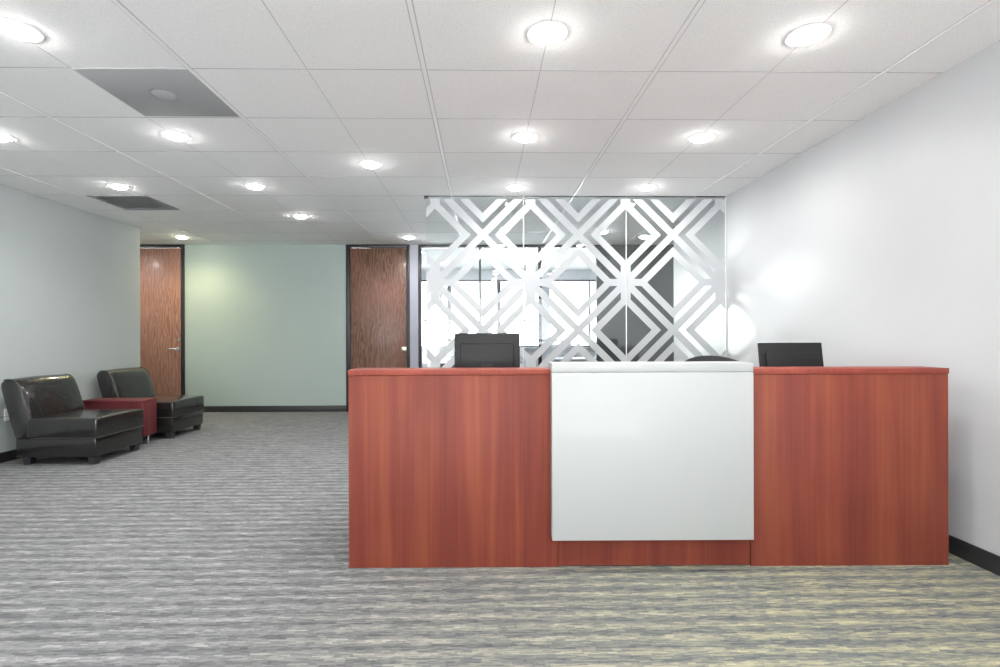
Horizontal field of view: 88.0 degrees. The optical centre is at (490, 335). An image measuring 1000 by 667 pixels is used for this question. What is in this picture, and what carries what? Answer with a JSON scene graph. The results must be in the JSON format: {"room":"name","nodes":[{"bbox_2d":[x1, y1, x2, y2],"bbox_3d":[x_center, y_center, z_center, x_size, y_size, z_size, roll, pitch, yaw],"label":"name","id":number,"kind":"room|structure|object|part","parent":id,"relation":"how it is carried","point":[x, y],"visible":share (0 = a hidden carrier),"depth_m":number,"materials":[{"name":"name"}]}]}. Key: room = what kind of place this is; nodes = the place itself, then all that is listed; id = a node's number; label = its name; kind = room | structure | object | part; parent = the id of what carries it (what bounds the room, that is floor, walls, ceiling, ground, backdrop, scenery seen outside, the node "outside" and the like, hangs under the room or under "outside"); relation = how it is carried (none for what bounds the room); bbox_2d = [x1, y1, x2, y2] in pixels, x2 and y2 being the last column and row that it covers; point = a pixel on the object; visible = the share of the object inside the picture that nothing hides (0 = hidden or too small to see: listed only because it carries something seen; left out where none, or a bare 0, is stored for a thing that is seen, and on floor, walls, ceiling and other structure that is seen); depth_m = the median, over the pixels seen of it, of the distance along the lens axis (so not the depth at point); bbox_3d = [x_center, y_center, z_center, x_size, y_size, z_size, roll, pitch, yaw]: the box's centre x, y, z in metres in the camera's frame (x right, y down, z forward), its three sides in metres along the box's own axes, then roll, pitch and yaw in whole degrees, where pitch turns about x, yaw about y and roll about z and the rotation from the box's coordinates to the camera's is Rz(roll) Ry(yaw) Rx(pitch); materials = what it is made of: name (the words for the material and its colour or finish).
{"room":"lobby","nodes":[
{"label":"lobby","id":0,"kind":"room"},
{"bbox_2d":[0,184,139,452],"bbox_3d":[-4.476,-0.113,1.485,0.120,2.542,10.320,0,0,-1],"label":"wall","id":1,"kind":"structure","parent":0,"point":[70,276],"depth_m":5.43,"materials":[{"name":"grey paint"}]},
{"bbox_2d":[0,409,9,420],"bbox_3d":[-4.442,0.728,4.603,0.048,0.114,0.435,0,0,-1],"label":"wall outlet","id":2,"kind":"object","parent":1,"relation":"attached to","point":[6,417],"visible":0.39,"depth_m":4.76,"materials":[{"name":"white plastic"}]},
{"bbox_3d":[-4.467,0.728,4.785,0.006,0.114,0.070,0,0,-1],"label":"plate","id":3,"kind":"part","parent":2,"relation":"part of","materials":[{"name":"white plastic"}]},
{"bbox_2d":[0,449,17,462],"bbox_3d":[-4.407,1.112,1.486,0.012,0.092,10.320,0,0,-1],"label":"baseboard","id":4,"kind":"structure","parent":1,"relation":"attached to","point":[10,455],"depth_m":4.78,"materials":[{"name":"grey rubber"}]},
{"bbox_2d":[185,245,345,405],"bbox_3d":[-5.168,-0.111,7.894,5.932,2.542,0.120,0,0,-1],"label":"wall","id":5,"kind":"structure","parent":0,"point":[265,325],"depth_m":7.86,"materials":[{"name":"green paint"}]},
{"bbox_2d":[140,244,184,395],"bbox_3d":[-5.135,-0.111,7.878,0.998,2.541,0.153,0,0,-1],"label":"door","id":6,"kind":"structure","parent":5,"relation":"in","point":[162,266],"depth_m":7.87,"materials":[{"name":"brown wood"}]},
{"bbox_3d":[-4.803,0.199,7.838,0.150,0.060,0.063,0,0,-1],"label":"handle","id":7,"kind":"part","parent":6,"relation":"part of","materials":[{"name":"silver metal"}]},
{"bbox_2d":[203,405,345,411],"bbox_3d":[0.368,1.099,7.921,10.002,0.092,0.012,0,0,-1],"label":"baseboard","id":8,"kind":"structure","parent":5,"relation":"attached to","point":[324,408],"depth_m":7.85,"materials":[{"name":"grey rubber"}]},
{"bbox_2d":[346,244,409,411],"bbox_3d":[-1.719,-0.120,7.936,0.968,2.541,0.152,0,0,-1],"label":"door","id":9,"kind":"structure","parent":5,"relation":"in","point":[377,275],"depth_m":7.92,"materials":[{"name":"brown wood"}]},
{"bbox_2d":[410,245,418,367],"bbox_3d":[-1.173,-0.122,7.961,0.125,2.542,0.120,0,0,-1],"label":"trim","id":10,"kind":"structure","parent":0,"point":[413,248],"depth_m":7.90,"materials":[{"name":"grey paint"}]},
{"bbox_2d":[0,0,999,269],"bbox_3d":[-1.292,-1.466,3.917,14.021,0.154,15.854,0,0,-1],"label":"ceiling","id":11,"kind":"structure","parent":0,"point":[436,93],"depth_m":3.05,"materials":[{"name":"grey tile"}]},
{"bbox_2d":[0,133,16,141],"bbox_3d":[-3.415,-1.373,3.593,0.188,0.028,0.188,0,0,-1],"label":"recessed light","id":12,"kind":"object","parent":11,"relation":"in","point":[4,137],"visible":1,"depth_m":3.60,"materials":[{"name":"white plastic"}]},
{"bbox_2d":[0,18,44,42],"bbox_3d":[-2.154,-1.376,2.354,0.188,0.028,0.188,0,0,-1],"label":"recessed light","id":13,"kind":"object","parent":11,"relation":"in","point":[14,29],"visible":1,"depth_m":2.33,"materials":[{"name":"white ceramic"}]},
{"bbox_2d":[106,183,130,189],"bbox_3d":[-3.445,-1.373,4.793,0.188,0.028,0.188,0,0,-1],"label":"recessed light","id":14,"kind":"object","parent":11,"relation":"in","point":[113,185],"visible":1,"depth_m":4.75,"materials":[{"name":"white ceramic"}]},
{"bbox_2d":[85,195,180,209],"bbox_3d":[-3.695,-1.384,5.383,0.590,0.011,0.584,0,0,-1],"label":"ceiling vent","id":15,"kind":"object","parent":11,"relation":"in","point":[128,205],"visible":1,"depth_m":5.39,"materials":[{"name":"grey metal"}]},
{"bbox_2d":[73,68,239,116],"bbox_3d":[-1.879,-1.388,2.979,0.590,0.014,0.584,0,0,-1],"label":"ceiling vent","id":16,"kind":"object","parent":11,"relation":"attached to","point":[150,91],"visible":1,"depth_m":2.92,"materials":[{"name":"grey metal"}]},
{"bbox_2d":[160,130,191,140],"bbox_3d":[-2.185,-1.376,3.594,0.188,0.028,0.188,0,0,-1],"label":"recessed light","id":17,"kind":"object","parent":11,"relation":"in","point":[173,135],"visible":1,"depth_m":3.56,"materials":[{"name":"white ceramic"}]},
{"bbox_2d":[174,236,189,238],"bbox_3d":[-4.327,-1.370,7.248,0.188,0.028,0.188,0,0,-1],"label":"recessed light","id":18,"kind":"object","parent":11,"relation":"in","point":[179,237],"visible":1,"depth_m":7.21,"materials":[{"name":"white ceramic"}]},
{"bbox_2d":[244,183,265,189],"bbox_3d":[-2.190,-1.376,4.804,0.188,0.028,0.188,0,0,-1],"label":"recessed light","id":19,"kind":"object","parent":11,"relation":"in","point":[254,186],"visible":1,"depth_m":4.77,"materials":[{"name":"white plastic"}]},
{"bbox_2d":[292,214,308,218],"bbox_3d":[-2.205,-1.376,6.004,0.188,0.028,0.188,0,0,-1],"label":"recessed light","id":20,"kind":"object","parent":11,"relation":"in","point":[300,216],"visible":1,"depth_m":5.96,"materials":[{"name":"white ceramic"}]},
{"bbox_2d":[359,160,381,167],"bbox_3d":[-0.975,-1.379,4.194,0.188,0.028,0.188,0,0,-1],"label":"recessed light","id":21,"kind":"object","parent":11,"relation":"in","point":[364,163],"visible":1,"depth_m":4.16,"materials":[{"name":"white ceramic"}]},
{"bbox_2d":[402,236,414,238],"bbox_3d":[-1.157,-1.379,7.301,0.188,0.028,0.188,0,0,-1],"label":"recessed light","id":22,"kind":"object","parent":11,"relation":"in","point":[405,237],"visible":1,"depth_m":7.25,"materials":[{"name":"white ceramic"}]},
{"bbox_2d":[505,184,524,190],"bbox_3d":[0.229,-1.383,4.855,0.188,0.028,0.188,0,0,-1],"label":"recessed light","id":23,"kind":"object","parent":11,"relation":"in","point":[515,187],"visible":1,"depth_m":4.82,"materials":[{"name":"white plastic"}]},
{"bbox_2d":[512,132,537,142],"bbox_3d":[0.240,-1.383,3.635,0.188,0.028,0.188,0,0,-1],"label":"recessed light","id":24,"kind":"object","parent":11,"relation":"in","point":[523,137],"visible":1,"depth_m":3.60,"materials":[{"name":"white plastic"}]},
{"bbox_2d":[527,21,567,45],"bbox_3d":[0.261,-1.383,2.390,0.188,0.028,0.188,0,0,-1],"label":"recessed light","id":25,"kind":"object","parent":11,"relation":"in","point":[545,33],"visible":1,"depth_m":2.36,"materials":[{"name":"white ceramic"}]},
{"bbox_2d":[638,235,649,238],"bbox_3d":[2.173,-1.388,7.308,0.188,0.028,0.188,0,0,-1],"label":"recessed light","id":26,"kind":"object","parent":11,"relation":"in","point":[642,236],"visible":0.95,"depth_m":7.26,"materials":[{"name":"white plastic"}]},
{"bbox_2d":[637,184,657,190],"bbox_3d":[1.474,-1.386,4.866,0.188,0.028,0.188,0,0,-1],"label":"recessed light","id":27,"kind":"object","parent":11,"relation":"in","point":[646,187],"visible":1,"depth_m":4.83,"materials":[{"name":"white plastic"}]},
{"bbox_2d":[687,132,714,142],"bbox_3d":[1.485,-1.386,3.656,0.188,0.028,0.188,0,0,-1],"label":"recessed light","id":28,"kind":"object","parent":11,"relation":"in","point":[706,136],"visible":1,"depth_m":3.62,"materials":[{"name":"white ceramic"}]},
{"bbox_2d":[784,23,831,46],"bbox_3d":[1.476,-1.386,2.410,0.188,0.028,0.188,0,0,-1],"label":"recessed light","id":29,"kind":"object","parent":11,"relation":"in","point":[810,34],"visible":1,"depth_m":2.38,"materials":[{"name":"white ceramic"}]},
{"bbox_2d":[0,411,999,666],"bbox_3d":[-1.310,1.210,3.728,13.900,0.120,15.100,0,0,-1],"label":"floor","id":30,"kind":"structure","parent":0,"point":[224,542],"depth_m":2.30,"materials":[{"name":"carpet"}]},
{"bbox_2d":[1,374,143,464],"bbox_3d":[-3.950,0.767,4.938,0.860,0.779,0.657,0,0,-1],"label":"lounge chair","id":31,"kind":"object","parent":30,"relation":"on","point":[48,417],"visible":1,"depth_m":4.65,"materials":[{"name":"black leather"}]},
{"bbox_3d":[-4.156,1.120,4.664,0.068,0.075,0.068,0,0,-1],"label":"leg","id":32,"kind":"part","parent":31,"relation":"part of","materials":[{"name":"black wood"}]},
{"bbox_3d":[-4.240,0.653,4.933,0.281,0.549,0.640,0,0,-1],"label":"backrest","id":33,"kind":"part","parent":31,"relation":"part of","materials":[{"name":"black leather"}]},
{"bbox_2d":[27,408,142,438],"bbox_3d":[-3.835,0.822,4.940,0.623,0.196,0.652,0,0,-1],"label":"seat cushion","id":34,"kind":"object","parent":31,"relation":"on","point":[63,423],"depth_m":4.67,"materials":[{"name":"black leather"}]},
{"bbox_3d":[-3.582,1.118,4.674,0.068,0.075,0.068,0,0,-1],"label":"leg","id":35,"kind":"part","parent":31,"relation":"part of","materials":[{"name":"black wood"}]},
{"bbox_3d":[-3.591,1.118,5.214,0.068,0.075,0.068,0,0,-1],"label":"leg","id":36,"kind":"part","parent":31,"relation":"part of","materials":[{"name":"black wood"}]},
{"bbox_2d":[82,398,156,442],"bbox_3d":[-3.972,0.917,5.544,0.640,0.480,0.230,0,0,-1],"label":"side table","id":37,"kind":"object","parent":30,"relation":"on","point":[149,405],"visible":0.57,"depth_m":5.46,"materials":[{"name":"red wood"}]},
{"bbox_3d":[-3.665,0.882,5.549,0.023,0.357,0.226,0,0,-1],"label":"panel","id":38,"kind":"part","parent":37,"relation":"part of","materials":[{"name":"red wood"}]},
{"bbox_2d":[97,367,204,438],"bbox_3d":[-3.979,0.767,6.099,0.860,0.779,0.657,0,0,-1],"label":"lounge chair","id":39,"kind":"object","parent":30,"relation":"on","point":[175,413],"visible":0.73,"depth_m":5.95,"materials":[{"name":"black leather"}]},
{"bbox_3d":[-4.269,0.653,6.094,0.281,0.549,0.640,0,0,-1],"label":"backrest","id":40,"kind":"part","parent":39,"relation":"part of","materials":[{"name":"black leather"}]},
{"bbox_3d":[-3.611,1.118,5.835,0.068,0.075,0.068,0,0,-1],"label":"leg","id":41,"kind":"part","parent":39,"relation":"part of","materials":[{"name":"black wood"}]},
{"bbox_2d":[144,395,203,416],"bbox_3d":[-3.865,0.822,6.101,0.623,0.196,0.652,0,0,-1],"label":"seat cushion","id":42,"kind":"object","parent":39,"relation":"on","point":[167,405],"depth_m":6.00,"materials":[{"name":"black leather"}]},
{"bbox_3d":[-3.620,1.118,6.375,0.068,0.075,0.068,0,0,-1],"label":"leg","id":43,"kind":"part","parent":39,"relation":"part of","materials":[{"name":"black wood"}]},
{"bbox_2d":[424,195,523,367],"bbox_3d":[-0.164,-0.124,5.163,0.991,2.542,0.040,0,0,-1],"label":"glass panel","id":44,"kind":"object","parent":30,"relation":"on","point":[435,281],"visible":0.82,"depth_m":5.16,"materials":[{"name":"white glass"}]},
{"bbox_3d":[-0.156,-0.127,5.163,0.967,2.526,0.010,0,0,-1],"label":"glass pane","id":45,"kind":"part","parent":44,"relation":"part of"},
{"bbox_3d":[-0.160,-1.391,5.163,0.967,0.008,0.016,0,0,-1],"label":"rail","id":46,"kind":"part","parent":44,"relation":"part of","materials":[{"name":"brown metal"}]},
{"bbox_2d":[426,361,521,367],"bbox_3d":[-0.270,0.787,8.429,1.520,0.720,0.435,0,0,-1],"label":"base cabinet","id":47,"kind":"object","parent":30,"relation":"on","point":[442,363],"visible":0.12,"depth_m":8.23,"materials":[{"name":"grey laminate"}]},
{"bbox_2d":[536,357,594,366],"bbox_3d":[1.590,0.777,9.628,1.500,0.730,0.700,0,0,-1],"label":"table","id":48,"kind":"object","parent":30,"relation":"on","point":[574,359],"visible":0.09,"depth_m":9.62,"materials":[{"name":"white paint"}]},
{"bbox_2d":[549,340,571,357],"bbox_3d":[1.285,0.242,9.608,0.420,0.340,0.150,0,0,11],"label":"screen","id":49,"kind":"object","parent":48,"relation":"on","point":[556,343],"visible":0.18,"depth_m":9.61,"materials":[{"name":"silver metal"}]},
{"bbox_3d":[1.589,0.667,9.628,1.380,0.450,0.020,0,0,-1],"label":"modesty panel","id":50,"kind":"part","parent":48,"relation":"part of","materials":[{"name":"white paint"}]},
{"bbox_2d":[524,196,626,366],"bbox_3d":[0.847,-0.127,5.180,1.028,2.542,0.030,0,0,-1],"label":"glass panel","id":51,"kind":"object","parent":30,"relation":"on","point":[532,281],"visible":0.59,"depth_m":5.17,"materials":[{"name":"white glass"}]},
{"bbox_3d":[0.842,-1.393,5.180,1.024,0.008,0.016,0,0,-1],"label":"rail","id":52,"kind":"part","parent":51,"relation":"part of","materials":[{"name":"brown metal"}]},
{"bbox_2d":[348,361,948,567],"bbox_3d":[0.784,0.638,2.919,2.981,1.012,0.850,0,0,0],"label":"reception desk","id":53,"kind":"object","parent":30,"relation":"on","point":[557,464],"visible":1,"depth_m":2.56,"materials":[{"name":"brown wood"}]},
{"bbox_2d":[348,367,550,374],"bbox_3d":[-0.202,0.181,2.642,1.008,0.027,0.174,0,0,0],"label":"countertop","id":54,"kind":"structure","parent":53,"relation":"on","point":[484,370],"depth_m":2.56,"materials":[{"name":"brown wood"}]},
{"bbox_3d":[-0.186,0.671,2.573,1.033,0.951,0.028,0,0,0],"label":"panel","id":55,"kind":"part","parent":53,"relation":"part of","materials":[{"name":"brown wood"}]},
{"bbox_2d":[455,333,519,367],"bbox_3d":[-0.020,0.202,2.920,0.369,0.433,0.170,0,0,-1],"label":"computer monitor","id":56,"kind":"object","parent":53,"relation":"on","point":[472,350],"visible":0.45,"depth_m":2.90,"materials":[{"name":"black plastic"}]},
{"bbox_2d":[548,361,752,371],"bbox_3d":[0.781,0.153,2.574,0.973,0.042,0.160,0,0,0],"label":"countertop","id":57,"kind":"structure","parent":53,"relation":"on","point":[655,366],"depth_m":2.49,"materials":[{"name":"grey laminate"}]},
{"bbox_3d":[0.782,0.581,2.526,0.973,0.810,0.065,0,0,0],"label":"white panel","id":58,"kind":"part","parent":53,"relation":"part of","materials":[{"name":"grey laminate"}]},
{"bbox_3d":[0.809,0.665,2.579,0.953,0.945,0.025,0,0,0],"label":"panel","id":59,"kind":"part","parent":53,"relation":"part of","materials":[{"name":"brown wood"}]},
{"bbox_2d":[755,342,823,366],"bbox_3d":[1.711,0.225,2.949,0.384,0.377,0.170,0,0,-4],"label":"computer monitor","id":60,"kind":"object","parent":53,"relation":"on","point":[768,354],"visible":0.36,"depth_m":2.94,"materials":[{"name":"black plastic"}]},
{"bbox_3d":[1.782,0.666,2.583,0.986,0.951,0.028,0,0,0],"label":"panel","id":61,"kind":"part","parent":53,"relation":"part of","materials":[{"name":"brown wood"}]},
{"bbox_2d":[753,366,948,373],"bbox_3d":[1.788,0.176,2.652,0.973,0.027,0.174,0,0,0],"label":"countertop","id":62,"kind":"structure","parent":53,"relation":"on","point":[818,369],"depth_m":2.57,"materials":[{"name":"brown wood"}]},
{"bbox_2d":[626,196,725,361],"bbox_3d":[1.864,-0.130,5.197,1.002,2.542,0.030,0,0,-1],"label":"glass panel","id":63,"kind":"object","parent":30,"relation":"on","point":[717,282],"visible":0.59,"depth_m":5.19,"materials":[{"name":"white glass"}]},
{"bbox_3d":[1.859,-1.396,5.197,0.998,0.008,0.016,0,0,-1],"label":"rail","id":64,"kind":"part","parent":63,"relation":"part of","materials":[{"name":"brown metal"}]},
{"bbox_2d":[685,355,736,360],"bbox_3d":[1.611,0.643,3.575,0.640,0.997,0.552,0,0,-3],"label":"office chair","id":65,"kind":"object","parent":30,"relation":"on","point":[708,357],"visible":0.04,"depth_m":3.78,"materials":[{"name":"grey fabric"}]},
{"bbox_3d":[-0.306,0.782,9.346,1.500,0.730,0.700,0,0,-1],"label":"table","id":66,"kind":"object","parent":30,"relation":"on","visible":0},
{"bbox_2d":[438,340,446,358],"bbox_3d":[-0.892,0.243,9.339,0.150,0.350,0.420,0,0,11],"label":"screen","id":67,"kind":"object","parent":66,"relation":"on","point":[441,343],"visible":0.49,"depth_m":9.23,"materials":[{"name":"silver metal"}]},
{"bbox_2d":[422,270,594,367],"bbox_3d":[0.513,-0.126,11.070,4.840,2.542,0.120,0,0,-1],"label":"wall","id":68,"kind":"structure","parent":0,"point":[471,274],"depth_m":11.01,"materials":[{"name":"white paint"}]},
{"bbox_2d":[422,280,594,348],"bbox_3d":[0.513,-0.463,11.005,4.600,1.465,0.190,0,0,-1],"label":"window","id":69,"kind":"structure","parent":68,"relation":"attached to","point":[491,281],"depth_m":11.02,"materials":[{"name":"grey"}]},
{"bbox_3d":[0.515,0.256,10.970,4.600,0.027,0.120,0,0,-1],"label":"sill","id":70,"kind":"part","parent":69,"relation":"part of","materials":[{"name":"white paint"}]},
{"bbox_2d":[597,245,673,361],"bbox_3d":[3.502,-0.135,8.040,3.725,2.542,0.120,0,0,-1],"label":"wall","id":71,"kind":"structure","parent":0,"point":[662,282],"depth_m":7.96,"materials":[{"name":"grey paint"}]},
{"bbox_2d":[418,245,597,367],"bbox_3d":[0.266,-0.125,7.976,2.747,2.540,0.100,0,0,-1],"label":"window","id":72,"kind":"structure","parent":71,"relation":"in","point":[543,324],"depth_m":7.93,"materials":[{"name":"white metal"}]},
{"bbox_2d":[673,40,999,555],"bbox_3d":[2.494,-0.132,1.542,0.120,2.542,10.200,0,0,-1],"label":"wall","id":73,"kind":"structure","parent":0,"point":[877,243],"depth_m":3.06,"materials":[{"name":"grey paint"}]},
{"bbox_2d":[725,196,726,356],"bbox_3d":[2.369,-0.131,5.206,0.007,2.542,0.020,0,0,-1],"label":"trim","id":74,"kind":"structure","parent":73,"relation":"attached to","point":[725,196],"depth_m":5.20,"materials":[{"name":"silver metal"}]},
{"bbox_2d":[949,535,999,575],"bbox_3d":[2.431,1.093,1.541,0.012,0.092,10.200,0,0,-1],"label":"baseboard","id":75,"kind":"structure","parent":73,"relation":"attached to","point":[989,561],"depth_m":2.57,"materials":[{"name":"grey rubber"}]}
]}

